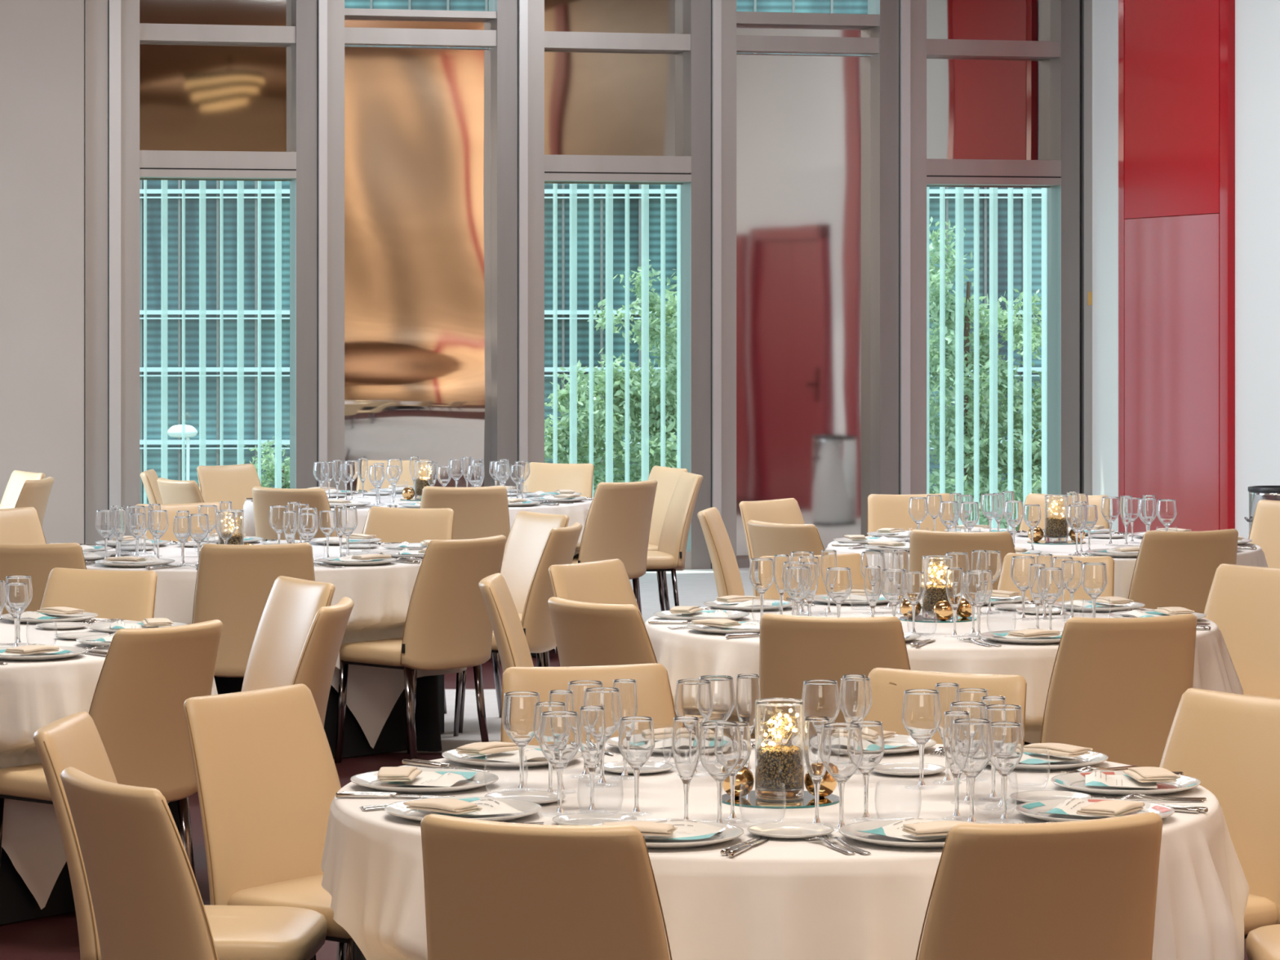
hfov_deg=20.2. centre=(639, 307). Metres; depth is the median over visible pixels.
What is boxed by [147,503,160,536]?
bowl
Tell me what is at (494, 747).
folded napkin
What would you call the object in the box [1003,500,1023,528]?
bowl
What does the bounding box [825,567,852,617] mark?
wine glass
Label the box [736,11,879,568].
door
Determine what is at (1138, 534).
dinner plate
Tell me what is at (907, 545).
menu card
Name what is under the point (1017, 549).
folded napkin
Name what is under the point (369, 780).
dinner plate
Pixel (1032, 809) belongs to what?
dinner plate
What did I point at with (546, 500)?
fork
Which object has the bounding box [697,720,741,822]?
wine glass
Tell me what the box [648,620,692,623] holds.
table knife
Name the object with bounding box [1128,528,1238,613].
dining chair
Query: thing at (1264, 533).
dining chair
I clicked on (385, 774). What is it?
folded napkin
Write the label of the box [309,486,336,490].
folded napkin
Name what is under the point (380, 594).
tablecloth
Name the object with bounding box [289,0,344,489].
trim
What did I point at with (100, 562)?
dinner plate
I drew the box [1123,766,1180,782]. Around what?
folded napkin
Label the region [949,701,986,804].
wine glass
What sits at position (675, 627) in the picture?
fork
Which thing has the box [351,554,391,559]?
folded napkin
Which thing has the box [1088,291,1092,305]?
sticker
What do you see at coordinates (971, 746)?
bowl
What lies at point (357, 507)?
table knife
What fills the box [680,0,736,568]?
window frame
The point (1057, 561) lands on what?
bowl
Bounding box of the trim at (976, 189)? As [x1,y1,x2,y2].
[973,186,979,524]
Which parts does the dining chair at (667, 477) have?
seat, leg, backrest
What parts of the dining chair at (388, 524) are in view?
backrest, leg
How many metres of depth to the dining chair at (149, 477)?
19.09 m
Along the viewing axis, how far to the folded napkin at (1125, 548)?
14.43 m
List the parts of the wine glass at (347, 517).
stem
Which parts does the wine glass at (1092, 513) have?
stem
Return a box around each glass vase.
[218,509,244,544]
[414,460,434,499]
[755,697,804,800]
[922,555,953,618]
[1044,494,1068,542]
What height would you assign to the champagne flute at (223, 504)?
0.210 m
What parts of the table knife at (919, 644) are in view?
handle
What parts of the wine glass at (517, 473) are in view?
stem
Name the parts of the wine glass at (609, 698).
stem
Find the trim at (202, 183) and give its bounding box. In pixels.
[199,180,205,466]
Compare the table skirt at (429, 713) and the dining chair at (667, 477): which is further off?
the dining chair at (667, 477)
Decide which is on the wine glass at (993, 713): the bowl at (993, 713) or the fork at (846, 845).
the bowl at (993, 713)
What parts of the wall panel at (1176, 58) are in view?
panel, panel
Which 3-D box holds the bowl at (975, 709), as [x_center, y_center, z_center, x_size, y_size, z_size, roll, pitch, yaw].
[0.666,0.859,7.271,0.083,0.111,0.083,0,0,-40]
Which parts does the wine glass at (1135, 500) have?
stem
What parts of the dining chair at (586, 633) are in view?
backrest, seat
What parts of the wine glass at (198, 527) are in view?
stem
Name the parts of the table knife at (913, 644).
handle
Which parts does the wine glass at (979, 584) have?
stem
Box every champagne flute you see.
[0,580,4,617]
[111,505,124,556]
[112,508,126,556]
[147,503,160,554]
[176,511,189,563]
[219,501,232,509]
[282,511,296,543]
[287,502,300,543]
[332,459,342,498]
[333,505,346,555]
[358,457,368,497]
[374,462,384,502]
[408,456,419,490]
[426,462,437,486]
[462,457,471,487]
[474,462,484,487]
[498,458,508,486]
[548,689,575,791]
[578,706,605,810]
[613,679,637,779]
[672,715,699,819]
[735,673,760,768]
[773,554,789,614]
[801,561,817,616]
[803,715,831,824]
[820,549,836,612]
[841,674,866,722]
[863,565,881,617]
[891,549,908,613]
[935,682,959,781]
[942,711,969,819]
[946,567,963,635]
[949,493,961,532]
[971,550,987,613]
[980,695,1008,800]
[991,493,1004,531]
[1002,491,1013,532]
[1028,564,1045,628]
[1036,553,1053,617]
[1066,491,1079,504]
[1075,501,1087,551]
[1120,495,1133,545]
[1142,494,1155,530]
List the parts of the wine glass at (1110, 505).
stem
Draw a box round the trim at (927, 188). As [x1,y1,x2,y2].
[926,186,929,493]
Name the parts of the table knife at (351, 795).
handle, blade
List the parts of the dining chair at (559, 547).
leg, seat, seat frame, leg, backrest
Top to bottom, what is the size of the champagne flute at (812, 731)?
0.210 m
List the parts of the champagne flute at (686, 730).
stem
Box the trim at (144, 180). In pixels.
[143,179,146,503]
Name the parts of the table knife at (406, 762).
handle, blade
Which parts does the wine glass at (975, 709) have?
stem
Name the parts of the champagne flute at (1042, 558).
stem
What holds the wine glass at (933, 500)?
on the tablecloth at (1124, 567)
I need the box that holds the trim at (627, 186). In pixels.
[625,184,629,482]
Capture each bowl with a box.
[4,582,28,617]
[5,575,32,608]
[95,510,113,538]
[111,505,124,537]
[112,508,126,542]
[126,505,146,526]
[128,512,146,539]
[145,506,148,532]
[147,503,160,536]
[147,510,168,538]
[173,515,190,542]
[176,511,189,543]
[187,513,209,542]
[287,502,300,530]
[299,503,308,507]
[318,510,337,536]
[326,462,333,481]
[332,459,342,484]
[333,505,346,537]
[337,507,358,536]
[338,463,352,484]
[344,460,359,482]
[358,457,368,482]
[368,465,385,488]
[374,462,384,488]
[386,458,402,475]
[386,465,399,485]
[471,458,484,464]
[502,691,540,746]
[510,464,524,484]
[515,461,529,482]
[533,701,566,742]
[538,711,580,769]
[548,689,573,711]
[568,680,603,720]
[578,706,605,772]
[582,687,622,742]
[613,679,637,732]
[617,715,654,769]
[672,715,699,783]
[674,679,713,729]
[697,720,741,781]
[728,721,751,776]
[735,673,760,734]
[748,557,774,593]
[773,554,789,595]
[782,561,803,584]
[790,551,813,561]
[798,555,819,577]
[803,715,830,784]
[819,722,862,782]
[820,549,836,585]
[849,720,884,775]
[860,551,885,578]
[880,550,893,568]
[892,549,908,571]
[902,688,941,744]
[904,571,925,605]
[926,494,942,519]
[935,682,959,741]
[942,711,969,777]
[946,567,963,609]
[949,701,986,719]
[950,718,993,777]
[959,688,987,702]
[961,494,973,502]
[962,571,974,605]
[964,569,992,607]
[971,550,987,569]
[980,493,994,519]
[981,695,1005,705]
[983,704,1023,738]
[986,550,1001,583]
[989,721,1023,776]
[1002,491,1013,514]
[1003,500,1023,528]
[1010,555,1035,591]
[1023,504,1040,529]
[1028,564,1045,605]
[1036,553,1053,567]
[1036,567,1063,604]
[1053,556,1073,588]
[1061,560,1082,593]
[1066,504,1087,533]
[1075,501,1087,533]
[1080,562,1107,599]
[1085,505,1097,530]
[1100,496,1119,523]
[1120,495,1133,526]
[1129,497,1138,521]
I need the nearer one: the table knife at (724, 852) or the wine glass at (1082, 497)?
the table knife at (724, 852)
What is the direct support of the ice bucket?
on the floor
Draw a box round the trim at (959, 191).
[955,186,964,525]
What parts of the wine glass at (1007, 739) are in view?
stem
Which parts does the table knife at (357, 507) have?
handle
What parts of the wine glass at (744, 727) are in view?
stem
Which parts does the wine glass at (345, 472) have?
stem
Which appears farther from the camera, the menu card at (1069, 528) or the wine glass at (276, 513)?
the menu card at (1069, 528)
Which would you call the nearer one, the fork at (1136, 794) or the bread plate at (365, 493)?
the fork at (1136, 794)
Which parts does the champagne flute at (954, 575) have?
stem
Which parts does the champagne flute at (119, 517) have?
stem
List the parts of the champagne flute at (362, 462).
stem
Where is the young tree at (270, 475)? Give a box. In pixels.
[244,436,289,488]
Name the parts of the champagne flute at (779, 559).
stem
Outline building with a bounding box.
[139,0,1041,525]
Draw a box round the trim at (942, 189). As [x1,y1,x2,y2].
[939,186,945,493]
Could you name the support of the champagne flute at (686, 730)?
on the tablecloth at (775, 899)
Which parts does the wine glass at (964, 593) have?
stem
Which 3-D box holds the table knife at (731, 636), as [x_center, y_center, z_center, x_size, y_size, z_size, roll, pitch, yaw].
[0.363,1.000,10.942,0.233,0.011,0.018,0,0,-30]
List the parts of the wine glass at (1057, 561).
stem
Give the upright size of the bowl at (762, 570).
0.111 m
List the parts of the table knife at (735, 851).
handle, blade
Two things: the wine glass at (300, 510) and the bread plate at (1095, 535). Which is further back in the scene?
the bread plate at (1095, 535)
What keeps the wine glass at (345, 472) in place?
on the tablecloth at (577, 512)
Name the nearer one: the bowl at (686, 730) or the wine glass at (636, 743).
the bowl at (686, 730)
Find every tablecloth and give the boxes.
[0,617,217,909]
[84,540,466,748]
[243,491,592,651]
[320,738,1248,959]
[644,598,1243,743]
[825,531,1267,599]
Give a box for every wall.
[0,0,84,543]
[1092,0,1279,538]
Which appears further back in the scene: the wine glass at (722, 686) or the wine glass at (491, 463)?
the wine glass at (491, 463)
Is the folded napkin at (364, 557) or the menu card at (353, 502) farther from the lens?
the menu card at (353, 502)
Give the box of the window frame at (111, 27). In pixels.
[84,0,139,545]
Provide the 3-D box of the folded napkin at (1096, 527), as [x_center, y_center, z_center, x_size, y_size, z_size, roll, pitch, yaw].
[1.985,0.977,15.940,0.142,0.018,0.090,0,0,28]
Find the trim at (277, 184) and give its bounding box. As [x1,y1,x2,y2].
[275,181,281,488]
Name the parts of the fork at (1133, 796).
handle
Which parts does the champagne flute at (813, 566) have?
stem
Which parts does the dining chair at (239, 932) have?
backrest, seat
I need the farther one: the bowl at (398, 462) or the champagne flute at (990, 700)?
the bowl at (398, 462)
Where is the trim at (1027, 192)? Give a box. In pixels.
[1022,187,1031,506]
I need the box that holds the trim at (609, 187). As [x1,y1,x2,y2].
[605,183,613,482]
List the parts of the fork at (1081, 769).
handle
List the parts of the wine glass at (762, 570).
stem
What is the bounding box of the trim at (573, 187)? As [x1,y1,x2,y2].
[569,183,577,463]
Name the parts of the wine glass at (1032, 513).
stem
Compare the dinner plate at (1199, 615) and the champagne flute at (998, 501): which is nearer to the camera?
the dinner plate at (1199, 615)
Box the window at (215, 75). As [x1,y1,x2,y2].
[139,0,296,181]
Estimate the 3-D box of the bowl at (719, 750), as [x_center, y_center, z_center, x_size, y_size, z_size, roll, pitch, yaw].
[0.154,0.859,6.920,0.083,0.111,0.083,0,0,34]
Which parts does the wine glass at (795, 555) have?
stem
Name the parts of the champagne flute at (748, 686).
stem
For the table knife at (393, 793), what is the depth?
7.36 m
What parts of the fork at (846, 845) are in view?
handle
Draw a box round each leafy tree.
[544,259,676,495]
[929,217,1041,530]
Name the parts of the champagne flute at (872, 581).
stem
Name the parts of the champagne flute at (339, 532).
stem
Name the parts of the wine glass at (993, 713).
stem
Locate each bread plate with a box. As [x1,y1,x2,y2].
[35,622,88,629]
[54,631,109,639]
[91,551,132,555]
[115,546,156,551]
[177,542,216,546]
[259,540,298,544]
[326,493,345,497]
[341,543,379,548]
[341,551,380,555]
[361,492,391,495]
[361,549,399,554]
[484,790,565,804]
[506,493,520,496]
[552,812,636,825]
[597,760,673,773]
[746,822,833,839]
[872,762,945,776]
[993,603,1043,610]
[1009,790,1091,802]
[1014,532,1044,537]
[1016,607,1066,614]
[1089,533,1125,538]
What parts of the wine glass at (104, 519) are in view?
stem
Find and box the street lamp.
[167,424,197,480]
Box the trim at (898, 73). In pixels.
[867,0,926,494]
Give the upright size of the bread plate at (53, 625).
0.012 m
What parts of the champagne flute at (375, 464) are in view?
stem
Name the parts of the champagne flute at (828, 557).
stem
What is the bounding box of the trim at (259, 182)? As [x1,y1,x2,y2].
[257,181,261,484]
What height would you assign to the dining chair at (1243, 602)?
0.890 m
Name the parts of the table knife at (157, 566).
handle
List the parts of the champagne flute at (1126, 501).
stem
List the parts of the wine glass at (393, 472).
stem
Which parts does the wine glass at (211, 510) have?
stem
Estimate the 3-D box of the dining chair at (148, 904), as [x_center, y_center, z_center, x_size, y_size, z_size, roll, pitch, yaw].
[-0.781,1.324,6.835,0.591,0.890,0.481,0,0,-34]
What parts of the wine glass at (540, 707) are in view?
stem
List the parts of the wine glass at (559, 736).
stem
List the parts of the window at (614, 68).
pane, rail, rail, rail, rail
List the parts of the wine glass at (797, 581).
stem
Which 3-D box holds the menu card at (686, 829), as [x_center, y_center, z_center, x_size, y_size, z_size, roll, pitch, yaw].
[0.044,0.985,6.774,0.208,0.023,0.148,0,0,11]
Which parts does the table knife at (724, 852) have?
handle, blade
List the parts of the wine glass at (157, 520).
stem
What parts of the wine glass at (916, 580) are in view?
stem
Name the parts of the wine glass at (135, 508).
stem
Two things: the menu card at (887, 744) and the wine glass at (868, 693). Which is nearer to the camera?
the wine glass at (868, 693)
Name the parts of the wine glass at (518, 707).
stem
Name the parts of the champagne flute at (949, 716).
stem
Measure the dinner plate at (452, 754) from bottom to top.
0.018 m
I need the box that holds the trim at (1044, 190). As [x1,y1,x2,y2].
[1041,187,1047,493]
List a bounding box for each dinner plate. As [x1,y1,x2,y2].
[0,611,97,623]
[0,645,86,660]
[75,634,110,647]
[82,545,111,551]
[84,552,111,560]
[87,621,186,633]
[94,558,175,567]
[95,539,169,546]
[190,536,263,543]
[310,537,381,545]
[317,556,396,565]
[324,489,355,494]
[329,501,370,507]
[350,768,498,792]
[369,488,402,493]
[381,542,425,550]
[382,550,423,558]
[383,796,541,822]
[398,502,420,508]
[441,745,582,767]
[506,488,520,493]
[508,500,541,506]
[523,492,581,497]
[526,496,586,502]
[590,818,743,848]
[605,736,672,754]
[653,608,749,621]
[686,621,759,634]
[703,599,795,610]
[813,594,888,604]
[833,537,906,544]
[839,818,977,848]
[863,543,909,551]
[866,531,909,537]
[884,733,936,754]
[903,631,920,641]
[944,528,1012,533]
[979,630,1062,644]
[983,595,1029,604]
[987,746,1108,769]
[1015,798,1174,822]
[1027,549,1041,554]
[1044,528,1115,535]
[1050,770,1200,795]
[1052,600,1145,611]
[1085,548,1137,557]
[1108,610,1206,619]
[1133,531,1146,537]
[1237,538,1252,544]
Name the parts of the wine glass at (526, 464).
stem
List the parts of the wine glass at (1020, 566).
stem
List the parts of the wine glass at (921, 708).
stem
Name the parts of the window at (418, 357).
pane, rail, rail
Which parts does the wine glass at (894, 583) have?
stem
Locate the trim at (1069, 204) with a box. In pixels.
[1047,0,1092,495]
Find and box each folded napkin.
[4,644,59,654]
[35,606,84,614]
[104,555,146,562]
[111,535,148,541]
[141,617,173,626]
[210,533,245,537]
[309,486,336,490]
[328,499,351,503]
[337,533,376,539]
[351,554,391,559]
[377,766,422,782]
[388,484,413,488]
[403,797,482,814]
[417,547,426,553]
[420,539,431,545]
[456,741,518,755]
[492,485,515,489]
[507,498,526,502]
[553,493,580,497]
[554,489,575,493]
[601,821,677,835]
[653,727,700,738]
[669,605,702,613]
[691,618,742,626]
[715,595,759,602]
[844,534,867,540]
[849,589,865,595]
[867,541,905,546]
[876,528,906,533]
[883,730,896,739]
[902,820,973,836]
[956,524,991,528]
[990,590,1020,597]
[1007,628,1060,637]
[1014,546,1027,552]
[1022,742,1093,757]
[1069,524,1104,529]
[1075,800,1145,817]
[1091,596,1133,604]
[1114,546,1139,552]
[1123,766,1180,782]
[1154,606,1195,615]
[1155,528,1191,531]
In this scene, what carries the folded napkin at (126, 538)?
on the menu card at (140, 540)
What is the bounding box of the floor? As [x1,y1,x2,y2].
[0,568,1248,959]
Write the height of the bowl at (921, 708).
0.111 m
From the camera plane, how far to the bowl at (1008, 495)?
15.47 m
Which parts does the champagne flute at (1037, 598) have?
stem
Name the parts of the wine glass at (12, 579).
stem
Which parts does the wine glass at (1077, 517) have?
stem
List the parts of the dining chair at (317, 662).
backrest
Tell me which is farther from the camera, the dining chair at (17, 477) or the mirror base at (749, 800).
the dining chair at (17, 477)
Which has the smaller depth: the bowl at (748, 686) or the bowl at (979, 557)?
the bowl at (748, 686)
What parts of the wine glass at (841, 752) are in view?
stem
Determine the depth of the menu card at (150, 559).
13.97 m
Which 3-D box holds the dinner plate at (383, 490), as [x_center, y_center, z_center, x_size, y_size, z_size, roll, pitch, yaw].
[-1.312,0.997,19.446,0.310,0.018,0.310,0,0,9]
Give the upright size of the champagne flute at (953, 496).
0.210 m
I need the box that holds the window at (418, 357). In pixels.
[344,8,496,490]
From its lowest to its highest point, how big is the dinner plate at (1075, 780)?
0.018 m
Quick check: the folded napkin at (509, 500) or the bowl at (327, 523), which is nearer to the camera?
the bowl at (327, 523)
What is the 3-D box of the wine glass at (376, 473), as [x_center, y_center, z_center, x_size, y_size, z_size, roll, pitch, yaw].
[-1.333,0.905,18.156,0.083,0.203,0.083,0,0,33]
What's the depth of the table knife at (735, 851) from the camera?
6.62 m
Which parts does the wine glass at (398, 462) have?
stem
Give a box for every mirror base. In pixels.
[400,497,421,501]
[721,790,839,808]
[898,614,976,622]
[1026,539,1085,544]
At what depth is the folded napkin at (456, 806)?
7.00 m
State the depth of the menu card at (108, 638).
10.66 m
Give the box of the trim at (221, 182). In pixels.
[219,180,223,465]
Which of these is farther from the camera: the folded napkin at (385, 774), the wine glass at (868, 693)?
the wine glass at (868, 693)
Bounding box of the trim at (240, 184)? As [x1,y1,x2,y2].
[236,180,244,464]
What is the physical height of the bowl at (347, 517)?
0.111 m
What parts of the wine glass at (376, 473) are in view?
stem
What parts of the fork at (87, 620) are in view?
handle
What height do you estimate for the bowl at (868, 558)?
0.111 m
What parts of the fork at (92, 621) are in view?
handle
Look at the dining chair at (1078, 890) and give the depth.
6.16 m
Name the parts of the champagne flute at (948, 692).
stem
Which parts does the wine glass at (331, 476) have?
stem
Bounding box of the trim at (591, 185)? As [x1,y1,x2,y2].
[589,183,593,497]
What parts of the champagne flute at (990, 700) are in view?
stem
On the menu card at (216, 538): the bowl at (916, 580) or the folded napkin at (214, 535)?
the folded napkin at (214, 535)
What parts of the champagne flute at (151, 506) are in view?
stem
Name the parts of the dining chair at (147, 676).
leg, seat, seat frame, backrest, leg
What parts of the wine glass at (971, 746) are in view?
stem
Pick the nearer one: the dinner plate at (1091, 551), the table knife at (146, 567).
the table knife at (146, 567)
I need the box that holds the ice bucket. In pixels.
[1244,485,1279,537]
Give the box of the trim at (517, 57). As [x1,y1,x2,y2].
[488,0,544,492]
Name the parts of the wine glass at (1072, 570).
stem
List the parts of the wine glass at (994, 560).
stem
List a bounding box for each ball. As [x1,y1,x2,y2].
[401,487,414,499]
[722,766,754,797]
[804,769,837,797]
[900,598,920,617]
[933,600,953,620]
[956,598,972,617]
[1027,527,1044,542]
[1069,528,1084,542]
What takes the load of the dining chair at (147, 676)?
on the floor
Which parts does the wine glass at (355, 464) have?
stem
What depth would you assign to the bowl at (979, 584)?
10.90 m
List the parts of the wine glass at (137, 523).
stem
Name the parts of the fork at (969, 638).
handle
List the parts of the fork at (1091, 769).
handle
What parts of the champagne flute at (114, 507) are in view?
stem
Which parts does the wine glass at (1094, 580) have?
stem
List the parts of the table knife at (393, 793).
handle, blade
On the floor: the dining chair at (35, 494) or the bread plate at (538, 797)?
the dining chair at (35, 494)
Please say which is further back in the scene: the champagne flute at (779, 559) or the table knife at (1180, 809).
the champagne flute at (779, 559)
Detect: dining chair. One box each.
[0,470,45,509]
[0,506,46,544]
[0,542,86,614]
[0,619,222,881]
[13,476,54,526]
[33,711,327,959]
[39,567,157,621]
[60,766,218,959]
[136,502,219,541]
[140,469,162,503]
[156,477,204,503]
[178,596,354,835]
[183,684,352,959]
[191,542,315,677]
[196,463,262,509]
[241,575,335,691]
[251,486,337,540]
[334,534,506,763]
[355,459,428,492]
[362,506,453,713]
[419,485,510,664]
[420,813,671,959]
[453,522,582,736]
[458,511,569,733]
[478,573,533,672]
[500,663,676,745]
[520,462,593,497]
[547,596,755,738]
[548,559,639,608]
[571,480,657,617]
[632,465,688,610]
[646,471,703,611]
[697,506,745,597]
[738,497,804,596]
[746,520,824,596]
[759,613,910,722]
[760,553,864,600]
[863,667,1026,746]
[867,493,958,536]
[909,528,1015,598]
[915,812,1163,959]
[995,552,1114,601]
[1018,493,1109,531]
[1024,613,1197,767]
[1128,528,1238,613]
[1158,688,1279,938]
[1203,563,1279,698]
[1245,924,1279,959]
[1248,499,1279,568]
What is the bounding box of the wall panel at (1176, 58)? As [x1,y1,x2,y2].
[1118,0,1235,533]
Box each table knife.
[85,650,106,656]
[145,564,181,568]
[147,564,186,569]
[335,791,440,798]
[342,791,455,796]
[351,506,378,508]
[395,560,415,563]
[401,759,472,770]
[411,758,489,772]
[520,822,543,823]
[539,502,555,505]
[604,749,613,755]
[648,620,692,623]
[652,619,688,623]
[720,836,761,855]
[724,633,759,636]
[725,633,759,638]
[727,837,768,857]
[786,596,807,604]
[831,543,858,546]
[910,639,930,646]
[914,639,935,647]
[1162,804,1208,813]
[1168,805,1199,813]
[1171,771,1183,775]
[1196,626,1205,630]
[1202,626,1210,630]
[1238,546,1253,550]
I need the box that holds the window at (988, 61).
[926,0,1061,187]
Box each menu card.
[0,643,71,656]
[9,611,81,619]
[80,544,103,550]
[83,551,102,557]
[85,631,115,642]
[103,555,168,563]
[106,538,163,544]
[111,620,159,629]
[204,536,253,540]
[315,536,366,542]
[325,488,349,493]
[328,499,362,504]
[328,554,383,561]
[380,487,404,490]
[382,771,476,786]
[397,541,426,547]
[399,548,424,555]
[426,797,522,817]
[462,747,544,762]
[507,501,533,503]
[531,490,560,494]
[537,494,575,499]
[644,818,723,839]
[654,737,672,748]
[680,609,728,617]
[706,620,759,630]
[721,600,789,606]
[821,594,884,600]
[854,536,891,541]
[855,817,946,840]
[875,542,909,548]
[877,530,911,535]
[884,742,915,749]
[956,527,1004,532]
[961,594,1017,601]
[990,627,1062,639]
[1019,751,1084,764]
[1038,796,1126,817]
[1059,599,1130,607]
[1068,527,1106,532]
[1084,770,1157,788]
[1093,546,1138,554]
[1118,609,1170,617]
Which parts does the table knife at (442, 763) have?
handle, blade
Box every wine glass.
[3,580,6,608]
[4,582,28,646]
[5,575,32,644]
[95,510,113,558]
[126,505,146,555]
[128,512,146,556]
[142,506,148,552]
[147,510,168,558]
[173,515,191,565]
[187,513,209,564]
[198,505,217,543]
[214,511,236,544]
[268,505,288,544]
[296,512,318,542]
[297,507,318,523]
[299,503,308,542]
[313,462,328,488]
[318,510,337,558]
[326,462,333,497]
[337,507,358,555]
[338,463,352,499]
[344,460,359,497]
[368,465,385,504]
[386,458,402,496]
[386,465,399,502]
[436,466,451,486]
[448,458,464,487]
[466,464,483,487]
[471,458,484,487]
[488,461,497,485]
[493,461,508,485]
[496,463,510,485]
[502,691,540,790]
[510,464,524,498]
[515,461,529,498]
[533,701,566,791]
[538,711,580,813]
[568,680,603,778]
[582,687,622,787]
[617,715,654,812]
[674,679,713,773]
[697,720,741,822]
[698,675,735,721]
[727,721,751,819]
[748,557,774,620]
[782,561,803,615]
[784,566,811,615]
[790,551,813,612]
[798,555,819,613]
[801,680,839,723]
[819,722,862,827]
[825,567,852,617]
[839,677,871,717]
[849,720,884,818]
[860,551,885,613]
[880,550,893,606]
[880,568,907,616]
[902,688,941,786]
[904,571,925,632]
[908,497,928,529]
[926,494,942,530]
[938,501,959,531]
[945,551,969,572]
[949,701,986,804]
[950,718,993,822]
[959,502,979,532]
[959,688,987,778]
[961,494,973,532]
[962,571,975,634]
[964,569,992,635]
[980,493,994,532]
[983,704,1023,804]
[986,550,1001,611]
[989,721,1023,822]
[1003,500,1023,546]
[1010,555,1035,617]
[1023,504,1040,550]
[1036,567,1063,630]
[1053,556,1073,615]
[1061,560,1082,617]
[1066,504,1087,553]
[1078,493,1088,505]
[1080,562,1107,617]
[1085,505,1097,550]
[1100,496,1119,543]
[1129,497,1138,541]
[1137,497,1156,531]
[1156,499,1177,531]
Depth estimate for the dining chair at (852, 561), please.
12.76 m
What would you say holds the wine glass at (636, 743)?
on the tablecloth at (775, 899)
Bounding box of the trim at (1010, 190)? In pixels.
[1007,187,1013,528]
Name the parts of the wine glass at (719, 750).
stem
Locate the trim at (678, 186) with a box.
[676,184,680,468]
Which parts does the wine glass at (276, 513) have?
stem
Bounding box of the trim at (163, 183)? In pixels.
[160,180,167,479]
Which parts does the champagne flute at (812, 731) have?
stem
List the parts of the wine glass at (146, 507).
stem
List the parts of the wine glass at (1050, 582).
stem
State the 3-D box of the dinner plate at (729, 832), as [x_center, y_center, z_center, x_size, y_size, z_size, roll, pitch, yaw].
[0.041,0.997,6.765,0.310,0.018,0.310,0,0,-29]
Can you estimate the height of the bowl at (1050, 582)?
0.111 m
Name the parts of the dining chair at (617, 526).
seat, backrest, leg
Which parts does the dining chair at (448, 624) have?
leg, seat, seat frame, leg, leg, backrest, leg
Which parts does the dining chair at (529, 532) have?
leg, leg, seat, backrest, leg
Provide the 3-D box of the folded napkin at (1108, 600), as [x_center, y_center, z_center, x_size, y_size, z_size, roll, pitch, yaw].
[1.572,0.977,11.958,0.090,0.018,0.142,0,0,-22]
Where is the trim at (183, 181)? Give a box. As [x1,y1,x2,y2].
[182,180,185,480]
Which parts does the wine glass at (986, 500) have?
stem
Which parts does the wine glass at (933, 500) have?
stem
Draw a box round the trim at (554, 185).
[552,183,557,463]
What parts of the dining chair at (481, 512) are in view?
backrest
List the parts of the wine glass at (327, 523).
stem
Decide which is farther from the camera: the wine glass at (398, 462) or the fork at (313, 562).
the wine glass at (398, 462)
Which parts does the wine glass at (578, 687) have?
stem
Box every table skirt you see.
[0,800,178,924]
[213,674,444,759]
[352,939,366,959]
[491,553,578,656]
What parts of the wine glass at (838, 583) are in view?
stem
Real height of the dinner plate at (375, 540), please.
0.018 m
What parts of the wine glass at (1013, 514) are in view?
stem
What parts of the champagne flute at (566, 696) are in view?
stem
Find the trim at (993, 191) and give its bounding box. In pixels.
[989,187,997,528]
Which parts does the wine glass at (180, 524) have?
stem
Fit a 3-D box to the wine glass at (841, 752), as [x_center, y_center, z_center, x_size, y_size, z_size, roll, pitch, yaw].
[0.388,0.905,6.897,0.083,0.203,0.083,0,0,-27]
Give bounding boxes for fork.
[81,617,118,622]
[82,645,109,649]
[85,646,108,649]
[87,618,124,624]
[313,562,337,568]
[313,562,345,567]
[360,796,427,808]
[360,806,384,810]
[376,542,401,545]
[396,556,422,559]
[397,556,422,559]
[542,500,574,503]
[669,626,687,629]
[803,836,855,854]
[819,835,871,854]
[928,746,943,755]
[957,637,991,646]
[968,637,1001,646]
[1026,600,1043,604]
[1061,765,1138,773]
[1066,768,1128,773]
[1099,795,1204,801]
[1102,793,1206,799]
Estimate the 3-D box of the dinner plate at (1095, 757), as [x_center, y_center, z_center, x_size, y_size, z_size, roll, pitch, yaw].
[0.875,0.997,7.892,0.310,0.018,0.310,0,0,6]
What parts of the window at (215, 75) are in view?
rail, rail, rail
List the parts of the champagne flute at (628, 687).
stem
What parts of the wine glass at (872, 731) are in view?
stem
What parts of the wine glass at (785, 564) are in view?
stem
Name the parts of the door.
rail, pane, rail, rail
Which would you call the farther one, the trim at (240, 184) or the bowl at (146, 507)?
the trim at (240, 184)
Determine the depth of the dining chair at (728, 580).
15.41 m
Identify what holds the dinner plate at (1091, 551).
on the tablecloth at (1124, 567)
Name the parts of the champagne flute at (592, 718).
stem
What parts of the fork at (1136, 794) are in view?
handle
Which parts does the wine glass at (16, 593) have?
stem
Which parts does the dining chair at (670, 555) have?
seat frame, seat, leg, leg, backrest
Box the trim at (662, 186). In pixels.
[660,184,665,466]
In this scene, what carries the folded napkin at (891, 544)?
on the menu card at (907, 545)
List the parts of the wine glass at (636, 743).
stem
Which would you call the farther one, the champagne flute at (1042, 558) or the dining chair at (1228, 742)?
the champagne flute at (1042, 558)
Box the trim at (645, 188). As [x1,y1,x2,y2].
[641,184,648,480]
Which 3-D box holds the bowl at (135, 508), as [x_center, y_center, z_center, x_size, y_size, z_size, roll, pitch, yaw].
[-2.036,0.859,14.476,0.083,0.111,0.083,0,0,-9]

